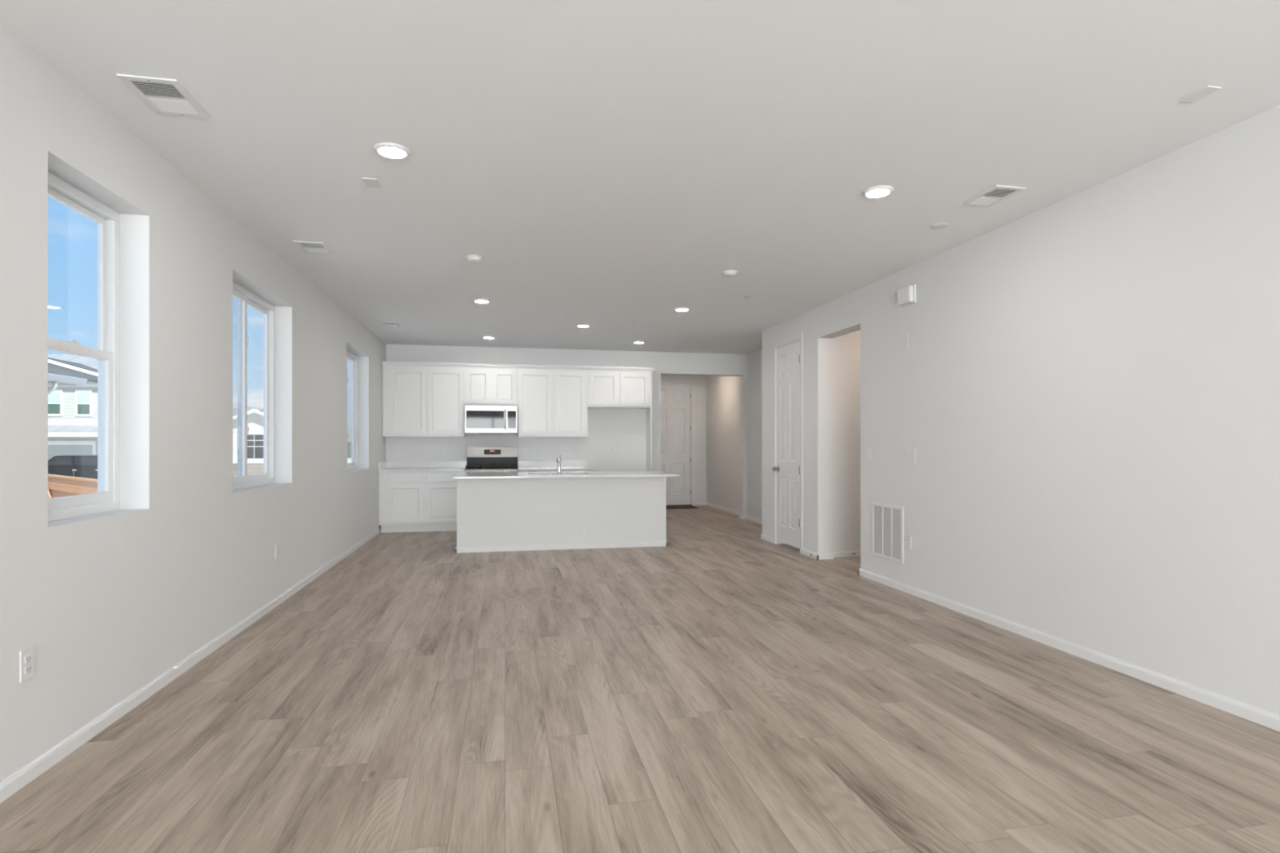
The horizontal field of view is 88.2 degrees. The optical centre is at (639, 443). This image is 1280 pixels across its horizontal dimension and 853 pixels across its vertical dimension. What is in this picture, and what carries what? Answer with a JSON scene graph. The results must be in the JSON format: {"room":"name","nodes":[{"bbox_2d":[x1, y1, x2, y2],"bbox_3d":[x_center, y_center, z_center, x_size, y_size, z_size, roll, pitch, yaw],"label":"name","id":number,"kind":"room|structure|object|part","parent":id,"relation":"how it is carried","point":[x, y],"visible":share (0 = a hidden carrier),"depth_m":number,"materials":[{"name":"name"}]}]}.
{"room":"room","nodes":[
{"label":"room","id":0,"kind":"room"},
{"bbox_2d":[0,22,386,782],"bbox_3d":[-2.397,-0.115,2.414,0.210,2.770,15.690,0,0,-12],"label":"wall","id":1,"kind":"structure","parent":0,"point":[107,603],"depth_m":3.34,"materials":[{"name":"white paint"}]},
{"bbox_2d":[19,645,34,682],"bbox_3d":[-2.297,0.827,2.475,0.008,0.116,0.072,0,0,-12],"label":"wall outlet","id":2,"kind":"object","parent":1,"relation":"attached to","point":[27,655],"visible":1,"depth_m":2.47,"materials":[{"name":"white plastic"}]},
{"bbox_2d":[24,653,31,663],"bbox_3d":[-2.295,0.807,2.476,0.003,0.028,0.034,0,0,-12],"label":"receptacle","id":3,"kind":"object","parent":2,"relation":"attached to","point":[28,657],"depth_m":2.47,"materials":[{"name":"grey plastic"}]},
{"bbox_2d":[24,664,31,674],"bbox_3d":[-2.295,0.847,2.476,0.003,0.028,0.034,0,0,-12],"label":"receptacle","id":4,"kind":"object","parent":2,"relation":"attached to","point":[28,668],"depth_m":2.47,"materials":[{"name":"grey plastic"}]},
{"bbox_2d":[48,171,119,521],"bbox_3d":[-2.565,-0.410,2.928,0.075,1.480,0.753,0,0,-12],"label":"window","id":5,"kind":"structure","parent":1,"relation":"in","point":[107,499],"depth_m":3.22,"materials":[{"name":"white plastic"}]},
{"bbox_3d":[-2.575,-0.757,2.926,0.025,0.695,0.663,0,0,-12],"label":"sash","id":6,"kind":"part","parent":5,"relation":"part of","materials":[{"name":"clear glass"}]},
{"bbox_3d":[-2.548,-0.083,2.932,0.027,0.735,0.663,0,0,-12],"label":"sash","id":7,"kind":"part","parent":5,"relation":"part of","materials":[{"name":"clear glass"}]},
{"bbox_2d":[0,528,380,803],"bbox_3d":[-2.215,1.237,2.084,0.014,0.066,14.970,0,0,-12],"label":"baseboard","id":8,"kind":"structure","parent":1,"relation":"attached to","point":[36,767],"depth_m":3.20,"materials":[{"name":"white paint"}]},
{"bbox_2d":[232,281,275,489],"bbox_3d":[-2.965,-0.410,4.925,0.092,1.480,1.233,0,0,-12],"label":"window","id":9,"kind":"structure","parent":1,"relation":"in","point":[246,298],"depth_m":5.11,"materials":[{"name":"white plastic"}]},
{"bbox_3d":[-2.900,-0.410,4.659,0.026,1.390,0.596,0,0,-12],"label":"sash","id":10,"kind":"part","parent":9,"relation":"part of","materials":[{"name":"white plastic"}]},
{"bbox_3d":[-3.037,-0.410,5.191,0.026,1.390,0.592,0,0,-12],"label":"sash","id":11,"kind":"part","parent":9,"relation":"part of","materials":[{"name":"white plastic"}]},
{"bbox_2d":[275,542,278,558],"bbox_3d":[-2.849,0.840,5.180,0.008,0.116,0.072,0,0,-12],"label":"wall outlet","id":12,"kind":"object","parent":1,"relation":"attached to","point":[277,544],"visible":1,"depth_m":5.17,"materials":[{"name":"white plastic"}]},
{"bbox_2d":[346,349,358,471],"bbox_3d":[-3.604,-0.410,8.057,0.092,1.480,1.231,0,0,-12],"label":"window","id":13,"kind":"structure","parent":1,"relation":"in","point":[352,357],"depth_m":8.61,"materials":[{"name":"white plastic"}]},
{"bbox_3d":[-3.677,-0.410,8.323,0.026,1.390,0.590,0,0,-12],"label":"sash","id":14,"kind":"part","parent":13,"relation":"part of","materials":[{"name":"white plastic"}]},
{"bbox_2d":[386,344,746,515],"bbox_3d":[-1.010,-0.115,10.618,6.210,2.770,0.170,0,0,-12],"label":"wall","id":15,"kind":"structure","parent":0,"point":[624,429],"depth_m":10.60,"materials":[{"name":"white paint"}]},
{"bbox_2d":[398,448,406,453],"bbox_3d":[-3.603,0.115,9.996,0.116,0.072,0.008,0,0,-12],"label":"wall outlet","id":16,"kind":"object","parent":15,"relation":"attached to","point":[400,451],"visible":1,"depth_m":10.00,"materials":[{"name":"white plastic"}]},
{"bbox_2d":[382,365,466,436],"bbox_3d":[-3.222,-0.629,9.904,1.160,1.052,0.341,0,0,-12],"label":"upper cabinet","id":17,"kind":"object","parent":15,"relation":"attached to","point":[418,401],"visible":0.95,"depth_m":9.74,"materials":[{"name":"white paint"}]},
{"bbox_3d":[-3.401,-0.620,9.703,0.480,0.964,0.018,0,0,-12],"label":"door","id":18,"kind":"part","parent":17,"relation":"part of","materials":[{"name":"white paint"}]},
{"bbox_3d":[-2.887,-0.620,9.808,0.492,0.964,0.018,0,0,-12],"label":"door","id":19,"kind":"part","parent":17,"relation":"part of","materials":[{"name":"white paint"}]},
{"bbox_2d":[382,361,654,371],"bbox_3d":[-1.795,-1.171,10.189,4.070,0.058,0.353,0,0,-12],"label":"crown molding","id":20,"kind":"structure","parent":17,"relation":"attached to","point":[384,363],"depth_m":10.00,"materials":[{"name":"white paint"}]},
{"bbox_2d":[386,461,466,468],"bbox_3d":[-3.249,0.322,10.062,1.177,0.098,0.020,0,0,-12],"label":"backsplash","id":21,"kind":"structure","parent":15,"relation":"attached to","point":[411,464],"depth_m":10.05,"materials":[{"name":"stone"}]},
{"bbox_2d":[435,448,444,453],"bbox_3d":[-3.059,0.115,10.107,0.116,0.072,0.008,0,0,-12],"label":"wall outlet","id":22,"kind":"object","parent":15,"relation":"attached to","point":[437,451],"visible":1,"depth_m":10.11,"materials":[{"name":"white plastic"}]},
{"bbox_2d":[464,367,517,405],"bbox_3d":[-2.269,-0.862,10.099,0.783,0.587,0.341,0,0,-12],"label":"upper cabinet","id":23,"kind":"object","parent":15,"relation":"attached to","point":[483,386],"visible":0.86,"depth_m":9.94,"materials":[{"name":"white paint"}]},
{"bbox_3d":[-2.432,-0.852,9.901,0.332,0.500,0.018,0,0,-12],"label":"door","id":24,"kind":"part","parent":23,"relation":"part of","materials":[{"name":"white paint"}]},
{"bbox_2d":[465,405,517,434],"bbox_3d":[-2.256,-0.355,10.036,0.762,0.421,0.467,0,0,-12],"label":"microwave","id":25,"kind":"object","parent":23,"relation":"attached to","point":[481,420],"visible":1,"depth_m":9.85,"materials":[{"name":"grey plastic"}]},
{"bbox_3d":[-2.016,-0.360,9.869,0.018,0.291,0.043,0,0,-12],"label":"handle","id":26,"kind":"part","parent":25,"relation":"part of","materials":[{"name":"silver metal"}]},
{"bbox_3d":[-1.927,-0.362,9.925,0.162,0.407,0.033,0,0,-12],"label":"control panel","id":27,"kind":"part","parent":25,"relation":"part of","materials":[{"name":"silver metal"}]},
{"bbox_3d":[-2.051,-0.852,9.979,0.338,0.500,0.018,0,0,-12],"label":"door","id":28,"kind":"part","parent":23,"relation":"part of","materials":[{"name":"white paint"}]},
{"bbox_2d":[520,448,527,453],"bbox_3d":[-1.825,0.115,10.360,0.116,0.072,0.008,0,0,-12],"label":"wall outlet","id":29,"kind":"object","parent":15,"relation":"attached to","point":[522,451],"visible":1,"depth_m":10.36,"materials":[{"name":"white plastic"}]},
{"bbox_2d":[518,460,586,467],"bbox_3d":[-1.388,0.322,10.442,1.065,0.098,0.020,0,0,-12],"label":"backsplash","id":30,"kind":"structure","parent":15,"relation":"attached to","point":[568,463],"depth_m":10.43,"materials":[{"name":"stone"}]},
{"bbox_2d":[517,368,587,437],"bbox_3d":[-1.361,-0.629,10.284,1.067,1.052,0.341,0,0,-12],"label":"upper cabinet","id":31,"kind":"object","parent":15,"relation":"attached to","point":[552,402],"visible":1,"depth_m":10.12,"materials":[{"name":"white paint"}]},
{"bbox_3d":[-1.605,-0.620,10.070,0.486,0.964,0.018,0,0,-12],"label":"door","id":32,"kind":"part","parent":31,"relation":"part of","materials":[{"name":"white paint"}]},
{"bbox_3d":[-1.079,-0.620,10.177,0.475,0.964,0.018,0,0,-12],"label":"door","id":33,"kind":"part","parent":31,"relation":"part of","materials":[{"name":"white paint"}]},
{"bbox_2d":[562,448,569,453],"bbox_3d":[-1.169,0.115,10.494,0.116,0.072,0.008,0,0,-12],"label":"wall outlet","id":34,"kind":"object","parent":15,"relation":"attached to","point":[564,451],"visible":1,"depth_m":10.49,"materials":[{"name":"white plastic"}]},
{"bbox_2d":[610,446,614,453],"bbox_3d":[-0.439,0.100,10.643,0.072,0.116,0.008,0,0,-12],"label":"wall outlet","id":35,"kind":"object","parent":15,"relation":"attached to","point":[612,448],"visible":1,"depth_m":10.64,"materials":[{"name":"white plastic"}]},
{"bbox_2d":[587,369,650,408],"bbox_3d":[-0.352,-0.862,10.490,0.991,0.587,0.341,0,0,-12],"label":"upper cabinet","id":36,"kind":"object","parent":15,"relation":"attached to","point":[627,389],"visible":0.89,"depth_m":10.33,"materials":[{"name":"white paint"}]},
{"bbox_3d":[-0.573,-0.850,10.281,0.444,0.504,0.018,0,0,-12],"label":"door","id":37,"kind":"part","parent":36,"relation":"part of","materials":[{"name":"white paint"}]},
{"bbox_3d":[-0.091,-0.850,10.379,0.448,0.504,0.018,0,0,-12],"label":"door","id":38,"kind":"part","parent":36,"relation":"part of","materials":[{"name":"white paint"}]},
{"bbox_2d":[738,514,746,519],"bbox_3d":[0.456,1.237,10.910,2.720,0.066,0.184,0,0,-12],"label":"baseboard","id":39,"kind":"structure","parent":15,"relation":"attached to","point":[742,517],"depth_m":11.09,"materials":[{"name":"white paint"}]},
{"bbox_2d":[0,0,1279,354],"bbox_3d":[1.301,-1.600,4.450,8.270,0.200,18.500,0,0,-12],"label":"ceiling","id":40,"kind":"structure","parent":0,"point":[606,163],"depth_m":3.12,"materials":[{"name":"white paint"}]},
{"bbox_2d":[115,74,210,118],"bbox_3d":[-2.047,-1.495,2.853,0.220,0.009,0.320,0,0,-12],"label":"ceiling vent","id":41,"kind":"object","parent":40,"relation":"in","point":[166,96],"visible":1,"depth_m":2.84,"materials":[{"name":"white plastic"}]},
{"bbox_3d":[-2.047,-1.499,2.853,0.156,0.001,0.256,0,0,-12],"label":"duct shadow plate","id":42,"kind":"part","parent":41,"relation":"part of","materials":[{"name":"grey metal"}]},
{"bbox_2d":[293,240,333,254],"bbox_3d":[-2.490,-1.495,5.044,0.210,0.009,0.300,0,0,-12],"label":"ceiling vent","id":43,"kind":"object","parent":40,"relation":"in","point":[313,247],"visible":1,"depth_m":5.03,"materials":[{"name":"white plastic"}]},
{"bbox_2d":[361,177,380,187],"bbox_3d":[-1.541,-1.497,3.788,0.080,0.006,0.125,0,0,-12],"label":"blank cover plate","id":44,"kind":"object","parent":40,"relation":"attached to","point":[369,182],"visible":1,"depth_m":3.77,"materials":[{"name":"white plastic"}]},
{"bbox_2d":[380,321,400,327],"bbox_3d":[-3.132,-1.495,8.291,0.200,0.009,0.300,0,0,-12],"label":"ceiling vent","id":45,"kind":"object","parent":40,"relation":"in","point":[384,323],"visible":1,"depth_m":8.26,"materials":[{"name":"white plastic"}]},
{"bbox_2d":[373,142,410,159],"bbox_3d":[-1.267,-1.491,3.375,0.178,0.016,0.178,0,0,-12],"label":"recessed light","id":46,"kind":"object","parent":40,"relation":"in","point":[388,150],"visible":1,"depth_m":3.35,"materials":[{"name":"white plastic"}]},
{"bbox_2d":[377,146,405,158],"bbox_3d":[-1.267,-1.491,3.375,0.132,0.016,0.132,0,0,-12],"label":"diffuser","id":47,"kind":"object","parent":46,"relation":"attached to","point":[385,152],"depth_m":3.36,"materials":[{"name":"white plastic"}]},
{"bbox_2d":[465,254,483,262],"bbox_3d":[-1.334,-1.483,5.316,0.136,0.034,0.136,0,0,-12],"label":"smoke detector","id":48,"kind":"object","parent":40,"relation":"attached to","point":[473,259],"visible":1,"depth_m":5.28,"materials":[{"name":"white plastic"}]},
{"bbox_2d":[473,298,490,303],"bbox_3d":[-1.657,-1.491,6.916,0.178,0.016,0.178,0,0,-12],"label":"recessed light","id":49,"kind":"object","parent":40,"relation":"in","point":[477,300],"visible":1,"depth_m":6.87,"materials":[{"name":"white plastic"}]},
{"bbox_2d":[475,300,488,302],"bbox_3d":[-1.657,-1.491,6.916,0.132,0.016,0.132,0,0,-12],"label":"diffuser","id":50,"kind":"object","parent":49,"relation":"attached to","point":[477,301],"depth_m":6.89,"materials":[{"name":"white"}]},
{"bbox_2d":[482,336,495,338],"bbox_3d":[-2.131,-1.491,9.297,0.178,0.016,0.178,0,0,-12],"label":"recessed light","id":51,"kind":"object","parent":40,"relation":"in","point":[484,337],"visible":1,"depth_m":9.25,"materials":[{"name":"white plastic"}]},
{"bbox_2d":[576,324,590,327],"bbox_3d":[-0.720,-1.491,8.367,0.178,0.016,0.178,0,0,-12],"label":"recessed light","id":52,"kind":"object","parent":40,"relation":"in","point":[578,325],"visible":1,"depth_m":8.33,"materials":[{"name":"white plastic"}]},
{"bbox_2d":[633,341,644,343],"bbox_3d":[-0.015,-1.491,9.729,0.178,0.016,0.178,0,0,-12],"label":"recessed light","id":53,"kind":"object","parent":40,"relation":"in","point":[635,342],"visible":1,"depth_m":9.68,"materials":[{"name":"white plastic"}]},
{"bbox_2d":[674,307,689,311],"bbox_3d":[0.469,-1.491,7.350,0.178,0.016,0.178,0,0,-12],"label":"recessed light","id":54,"kind":"object","parent":40,"relation":"in","point":[680,309],"visible":1,"depth_m":7.32,"materials":[{"name":"white plastic"}]},
{"bbox_2d":[676,308,688,311],"bbox_3d":[0.469,-1.491,7.350,0.132,0.016,0.132,0,0,-12],"label":"diffuser","id":55,"kind":"object","parent":54,"relation":"attached to","point":[677,309],"depth_m":7.32,"materials":[{"name":"white"}]},
{"bbox_2d":[722,270,737,276],"bbox_3d":[0.786,-1.483,5.774,0.136,0.034,0.136,0,0,-12],"label":"smoke detector","id":56,"kind":"object","parent":40,"relation":"attached to","point":[728,273],"visible":1,"depth_m":5.73,"materials":[{"name":"white plastic"}]},
{"bbox_2d":[862,185,893,198],"bbox_3d":[1.414,-1.491,3.922,0.178,0.016,0.178,0,0,-12],"label":"recessed light","id":57,"kind":"object","parent":40,"relation":"in","point":[881,191],"visible":1,"depth_m":3.90,"materials":[{"name":"white"}]},
{"bbox_2d":[866,189,889,197],"bbox_3d":[1.414,-1.491,3.922,0.132,0.016,0.132,0,0,-12],"label":"diffuser","id":58,"kind":"object","parent":57,"relation":"attached to","point":[869,193],"depth_m":3.91,"materials":[{"name":"white plastic"}]},
{"bbox_2d":[930,222,947,228],"bbox_3d":[2.059,-1.498,4.543,0.110,0.004,0.110,0,0,-12],"label":"sprinkler cover","id":59,"kind":"object","parent":40,"relation":"attached to","point":[940,225],"visible":1,"depth_m":4.53,"materials":[{"name":"white plastic"}]},
{"bbox_2d":[960,185,1026,207],"bbox_3d":[2.133,-1.495,4.000,0.200,0.009,0.315,0,0,-12],"label":"ceiling vent","id":60,"kind":"object","parent":40,"relation":"in","point":[997,193],"visible":1,"depth_m":3.98,"materials":[{"name":"white plastic"}]},
{"bbox_3d":[2.133,-1.499,4.000,0.136,0.001,0.251,0,0,-12],"label":"duct shadow plate","id":61,"kind":"part","parent":60,"relation":"part of","materials":[{"name":"grey metal"}]},
{"bbox_2d":[1179,85,1222,102],"bbox_3d":[2.401,-1.497,2.828,0.075,0.006,0.118,0,0,-12],"label":"blank cover plate","id":62,"kind":"object","parent":40,"relation":"attached to","point":[1207,90],"visible":1,"depth_m":2.82,"materials":[{"name":"white plastic"}]},
{"bbox_2d":[0,505,1279,852],"bbox_3d":[1.301,1.370,4.450,8.270,0.200,18.500,0,0,-12],"label":"floor","id":63,"kind":"structure","parent":0,"point":[722,687],"depth_m":2.92,"materials":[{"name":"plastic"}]},
{"bbox_2d":[378,471,464,533],"bbox_3d":[-3.185,0.832,9.759,1.175,0.877,0.641,0,0,-12],"label":"base cabinet","id":64,"kind":"object","parent":63,"relation":"on","point":[410,501],"visible":0.73,"depth_m":9.44,"materials":[{"name":"white paint"}]},
{"bbox_3d":[-3.341,0.484,9.409,0.476,0.132,0.019,0,0,-12],"label":"drawer","id":65,"kind":"part","parent":64,"relation":"part of","materials":[{"name":"white paint"}]},
{"bbox_3d":[-3.340,0.850,9.409,0.476,0.544,0.018,0,0,-12],"label":"door","id":66,"kind":"part","parent":64,"relation":"part of","materials":[{"name":"white paint"}]},
{"bbox_2d":[377,461,466,471],"bbox_3d":[-3.186,0.333,9.752,1.178,0.119,0.654,0,0,-12],"label":"countertop","id":67,"kind":"structure","parent":64,"relation":"on","point":[411,465],"depth_m":10.00,"materials":[{"name":"stone"}]},
{"bbox_3d":[-2.821,0.850,9.515,0.476,0.544,0.018,0,0,-12],"label":"door","id":68,"kind":"part","parent":64,"relation":"part of","materials":[{"name":"white paint"}]},
{"bbox_3d":[-2.821,0.484,9.515,0.476,0.132,0.019,0,0,-12],"label":"drawer","id":69,"kind":"part","parent":64,"relation":"part of","materials":[{"name":"white paint"}]},
{"bbox_2d":[464,447,518,472],"bbox_3d":[-2.220,0.661,9.911,0.764,1.218,0.700,0,0,-12],"label":"gas range","id":70,"kind":"object","parent":63,"relation":"on","point":[479,460],"visible":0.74,"depth_m":10.12,"materials":[{"name":"silver metal"}]},
{"bbox_3d":[-2.167,0.416,9.649,0.764,0.084,0.070,0,0,-12],"label":"control panel","id":71,"kind":"part","parent":70,"relation":"part of","materials":[{"name":"silver metal"}]},
{"bbox_2d":[465,466,518,469],"bbox_3d":[-2.218,0.364,9.902,0.764,0.040,0.508,0,0,-12],"label":"cooktop","id":72,"kind":"object","parent":70,"relation":"in","point":[466,468],"depth_m":9.76,"materials":[{"name":"black metal"}]},
{"bbox_2d":[518,469,588,471],"bbox_3d":[-1.339,0.832,10.136,1.040,0.877,0.641,0,0,-12],"label":"base cabinet","id":73,"kind":"object","parent":63,"relation":"on","point":[583,470],"visible":0.11,"depth_m":9.84,"materials":[{"name":"white paint"}]},
{"bbox_2d":[518,460,591,470],"bbox_3d":[-1.325,0.333,10.132,1.065,0.119,0.654,0,0,-12],"label":"countertop","id":74,"kind":"structure","parent":73,"relation":"on","point":[568,464],"depth_m":10.37,"materials":[{"name":"stone"}]},
{"bbox_2d":[455,476,667,552],"bbox_3d":[-0.981,0.832,8.312,2.536,0.877,0.798,0,0,-12],"label":"kitchen island","id":75,"kind":"object","parent":63,"relation":"on","point":[525,513],"visible":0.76,"depth_m":7.92,"materials":[{"name":"white paint"}]},
{"bbox_3d":[-0.914,1.237,7.984,2.536,0.066,0.129,0,0,-12],"label":"baseboard","id":76,"kind":"part","parent":75,"relation":"part of","materials":[{"name":"white paint"}]},
{"bbox_2d":[453,471,679,478],"bbox_3d":[-0.921,0.382,8.196,2.625,0.020,1.120,0,0,-12],"label":"island countertop","id":77,"kind":"structure","parent":75,"relation":"on","point":[599,473],"depth_m":7.91,"materials":[{"name":"stone"}]},
{"bbox_2d":[556,453,561,474],"bbox_3d":[-0.996,0.244,8.085,0.060,0.254,0.258,0,0,-12],"label":"faucet","id":78,"kind":"object","parent":77,"relation":"on","point":[558,459],"visible":0.99,"depth_m":7.97,"materials":[{"name":"silver metal"}]},
{"bbox_2d":[578,527,584,537],"bbox_3d":[-0.704,1.070,7.971,0.072,0.116,0.008,0,0,-12],"label":"wall outlet","id":79,"kind":"object","parent":75,"relation":"attached to","point":[581,530],"visible":1,"depth_m":7.97,"materials":[{"name":"white plastic"}]},
{"bbox_2d":[646,371,652,471],"bbox_3d":[0.147,0.065,10.601,0.028,2.411,0.324,0,0,-12],"label":"end panel","id":80,"kind":"object","parent":63,"relation":"on","point":[649,411],"visible":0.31,"depth_m":10.46,"materials":[{"name":"white paint"}]},
{"bbox_2d":[666,505,698,509],"bbox_3d":[0.680,1.263,13.111,0.860,0.014,0.520,0,0,-12],"label":"door mat","id":81,"kind":"object","parent":63,"relation":"on","point":[669,507],"visible":0.56,"depth_m":13.02,"materials":[{"name":"fabric"}]},
{"bbox_2d":[661,374,739,511],"bbox_3d":[0.712,-0.115,12.357,2.040,2.770,2.550,0,0,-12],"label":"wall","id":82,"kind":"structure","parent":0,"point":[717,397],"depth_m":12.94,"materials":[{"name":"white paint"}]},
{"bbox_2d":[661,379,694,506],"bbox_3d":[0.586,-0.016,13.505,1.063,2.572,0.170,0,0,-12],"label":"door","id":83,"kind":"structure","parent":82,"relation":"in","point":[677,396],"depth_m":13.53,"materials":[{"name":"white paint"}]},
{"bbox_2d":[694,502,739,515],"bbox_3d":[1.483,1.237,12.428,0.260,0.066,2.380,0,0,-12],"label":"baseboard","id":84,"kind":"structure","parent":82,"relation":"attached to","point":[735,512],"depth_m":12.83,"materials":[{"name":"white paint"}]},
{"bbox_2d":[746,349,761,519],"bbox_3d":[1.876,-0.115,9.931,0.570,2.770,2.330,0,0,-12],"label":"wall","id":85,"kind":"structure","parent":0,"point":[753,359],"depth_m":10.77,"materials":[{"name":"white paint"}]},
{"bbox_2d":[833,329,860,551],"bbox_3d":[3.531,-0.115,7.100,2.680,2.770,1.400,0,0,-12],"label":"wall","id":86,"kind":"structure","parent":0,"point":[846,348],"depth_m":7.41,"materials":[{"name":"white paint"}]},
{"bbox_2d":[833,550,860,557],"bbox_3d":[3.365,1.237,7.610,2.560,0.066,0.014,0,0,-12],"label":"baseboard","id":87,"kind":"structure","parent":86,"relation":"attached to","point":[836,553],"depth_m":7.39,"materials":[{"name":"white paint"}]},
{"bbox_2d":[761,105,1279,715],"bbox_3d":[3.049,-0.115,2.312,0.180,2.770,13.310,0,0,-12],"label":"wall","id":88,"kind":"structure","parent":0,"point":[1085,390],"depth_m":3.81,"materials":[{"name":"white paint"}]},
{"bbox_2d":[772,332,802,553],"bbox_3d":[1.841,-0.006,8.028,0.239,2.552,0.839,0,0,-12],"label":"door","id":89,"kind":"structure","parent":88,"relation":"in","point":[787,468],"depth_m":7.99,"materials":[{"name":"white paint"}]},
{"bbox_3d":[1.704,0.320,8.291,0.075,0.064,0.064,0,0,-12],"label":"knob","id":90,"kind":"part","parent":89,"relation":"part of","materials":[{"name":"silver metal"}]},
{"bbox_2d":[871,502,903,564],"bbox_3d":[2.215,0.790,5.918,0.010,0.490,0.494,0,0,-12],"label":"air vent","id":91,"kind":"object","parent":88,"relation":"in","point":[887,520],"visible":1,"depth_m":5.90,"materials":[{"name":"white plastic"}]},
{"bbox_2d":[897,284,915,306],"bbox_3d":[2.257,-1.254,5.600,0.054,0.152,0.200,0,0,-12],"label":"door chime","id":92,"kind":"object","parent":88,"relation":"attached to","point":[907,295],"visible":1,"depth_m":5.55,"materials":[{"name":"white plastic"}]},
{"bbox_2d":[906,534,911,549],"bbox_3d":[2.280,0.833,5.605,0.008,0.116,0.072,0,0,-12],"label":"wall outlet","id":93,"kind":"object","parent":88,"relation":"attached to","point":[908,536],"visible":1,"depth_m":5.60,"materials":[{"name":"white plastic"}]},
{"bbox_2d":[906,448,915,462],"bbox_3d":[2.287,0.102,5.570,0.009,0.116,0.118,0,0,-12],"label":"light switch","id":94,"kind":"object","parent":88,"relation":"attached to","point":[911,453],"visible":1,"depth_m":5.56,"materials":[{"name":"white plastic"}]},
{"bbox_2d":[746,515,1279,731],"bbox_3d":[3.042,1.237,3.438,0.644,0.066,15.520,0,0,-12],"label":"baseboard","id":95,"kind":"structure","parent":88,"relation":"attached to","point":[1255,714],"depth_m":3.83,"materials":[{"name":"white paint"}]},
{"label":"outside","id":96,"kind":"structure","parent":0,"visible":0},
{"bbox_3d":[-32.499,2.420,34.188,130.000,0.300,140.000,0,0,-12],"label":"ground","id":97,"kind":"structure","parent":96,"visible":0},
{"bbox_2d":[48,371,87,394],"bbox_3d":[-16.010,-0.255,8.927,9.000,5.050,10.900,0,0,-12],"label":"neighbor house","id":98,"kind":"structure","parent":97,"relation":"on","point":[55,380],"depth_m":14.45,"materials":[{"name":"grey"}]},
{"bbox_2d":[48,354,97,460],"bbox_3d":[-32.681,-1.380,36.631,13.220,7.300,11.940,0,0,-12],"label":"house","id":99,"kind":"structure","parent":97,"relation":"on","point":[73,411],"depth_m":32.95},
{"bbox_3d":[-29.109,-2.295,32.783,0.520,0.570,0.009,0,0,-12],"label":"pane","id":100,"kind":"part","parent":99,"relation":"part of","materials":[{"name":"white glass"}]},
{"bbox_3d":[-29.109,-1.725,32.783,0.520,0.490,0.009,0,0,-12],"label":"pane","id":101,"kind":"part","parent":99,"relation":"part of","materials":[{"name":"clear glass"}]},
{"bbox_3d":[-29.915,1.165,32.659,4.968,2.209,0.029,0,0,-12],"label":"garage door","id":102,"kind":"part","parent":99,"relation":"part of","materials":[{"name":"white metal"}]},
{"bbox_3d":[-29.913,1.060,32.649,5.250,2.420,0.049,0,0,-12],"label":"garage trim","id":103,"kind":"part","parent":99,"relation":"part of","materials":[{"name":"white"}]},
{"bbox_3d":[-27.855,-2.295,33.039,0.520,0.570,0.009,0,0,-12],"label":"pane","id":104,"kind":"part","parent":99,"relation":"part of","materials":[{"name":"white glass"}]},
{"bbox_3d":[-27.855,-1.725,33.039,0.520,0.490,0.009,0,0,-12],"label":"pane","id":105,"kind":"part","parent":99,"relation":"part of","materials":[{"name":"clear glass"}]},
{"bbox_2d":[48,454,97,479],"bbox_3d":[-20.071,1.315,25.188,5.550,1.910,1.939,0,0,-12],"label":"pickup truck","id":106,"kind":"object","parent":97,"relation":"on","point":[86,466],"visible":0.12,"depth_m":24.17,"materials":[{"name":"black metal"}]},
{"bbox_2d":[48,474,97,498],"bbox_3d":[-12.698,1.470,14.211,10.290,1.600,0.183,0,0,37],"label":"wooden fence","id":107,"kind":"object","parent":97,"relation":"on","point":[59,486],"visible":0.12,"depth_m":13.11,"materials":[{"name":"brown wood"}]},
{"bbox_3d":[-12.698,0.688,14.196,10.273,0.035,0.160,0,0,37],"label":"cap rail","id":108,"kind":"part","parent":107,"relation":"part of","materials":[{"name":"brown wood"}]},
{"bbox_2d":[232,405,263,476],"bbox_3d":[-20.190,0.245,33.640,5.700,4.050,8.800,0,0,-12],"label":"house","id":109,"kind":"structure","parent":97,"relation":"on","point":[255,415],"depth_m":30.05,"materials":[{"name":"white paint"}]},
{"bbox_3d":[-17.759,-0.290,30.008,0.370,0.240,0.009,0,0,-12],"label":"pane","id":110,"kind":"part","parent":109,"relation":"part of","materials":[{"name":"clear glass"}]},
{"bbox_3d":[-17.759,-0.010,30.008,0.370,0.240,0.009,0,0,-12],"label":"pane","id":111,"kind":"part","parent":109,"relation":"part of","materials":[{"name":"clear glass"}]},
{"bbox_3d":[-17.759,0.410,30.008,0.370,0.520,0.009,0,0,-12],"label":"pane","id":112,"kind":"part","parent":109,"relation":"part of","materials":[{"name":"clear glass"}]},
{"bbox_3d":[-17.367,-0.290,30.088,0.370,0.240,0.009,0,0,-12],"label":"pane","id":113,"kind":"part","parent":109,"relation":"part of","materials":[{"name":"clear glass"}]},
{"bbox_3d":[-17.367,-0.010,30.088,0.370,0.240,0.009,0,0,-12],"label":"pane","id":114,"kind":"part","parent":109,"relation":"part of","materials":[{"name":"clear glass"}]},
{"bbox_3d":[-17.367,0.410,30.088,0.370,0.520,0.009,0,0,-12],"label":"pane","id":115,"kind":"part","parent":109,"relation":"part of","materials":[{"name":"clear glass"}]},
{"bbox_2d":[346,422,351,462],"bbox_3d":[-22.919,0.320,53.496,11.500,3.900,6.800,0,0,-12],"label":"house","id":116,"kind":"structure","parent":97,"relation":"on","point":[348,424],"depth_m":50.52,"materials":[{"name":"white paint"}]}
]}

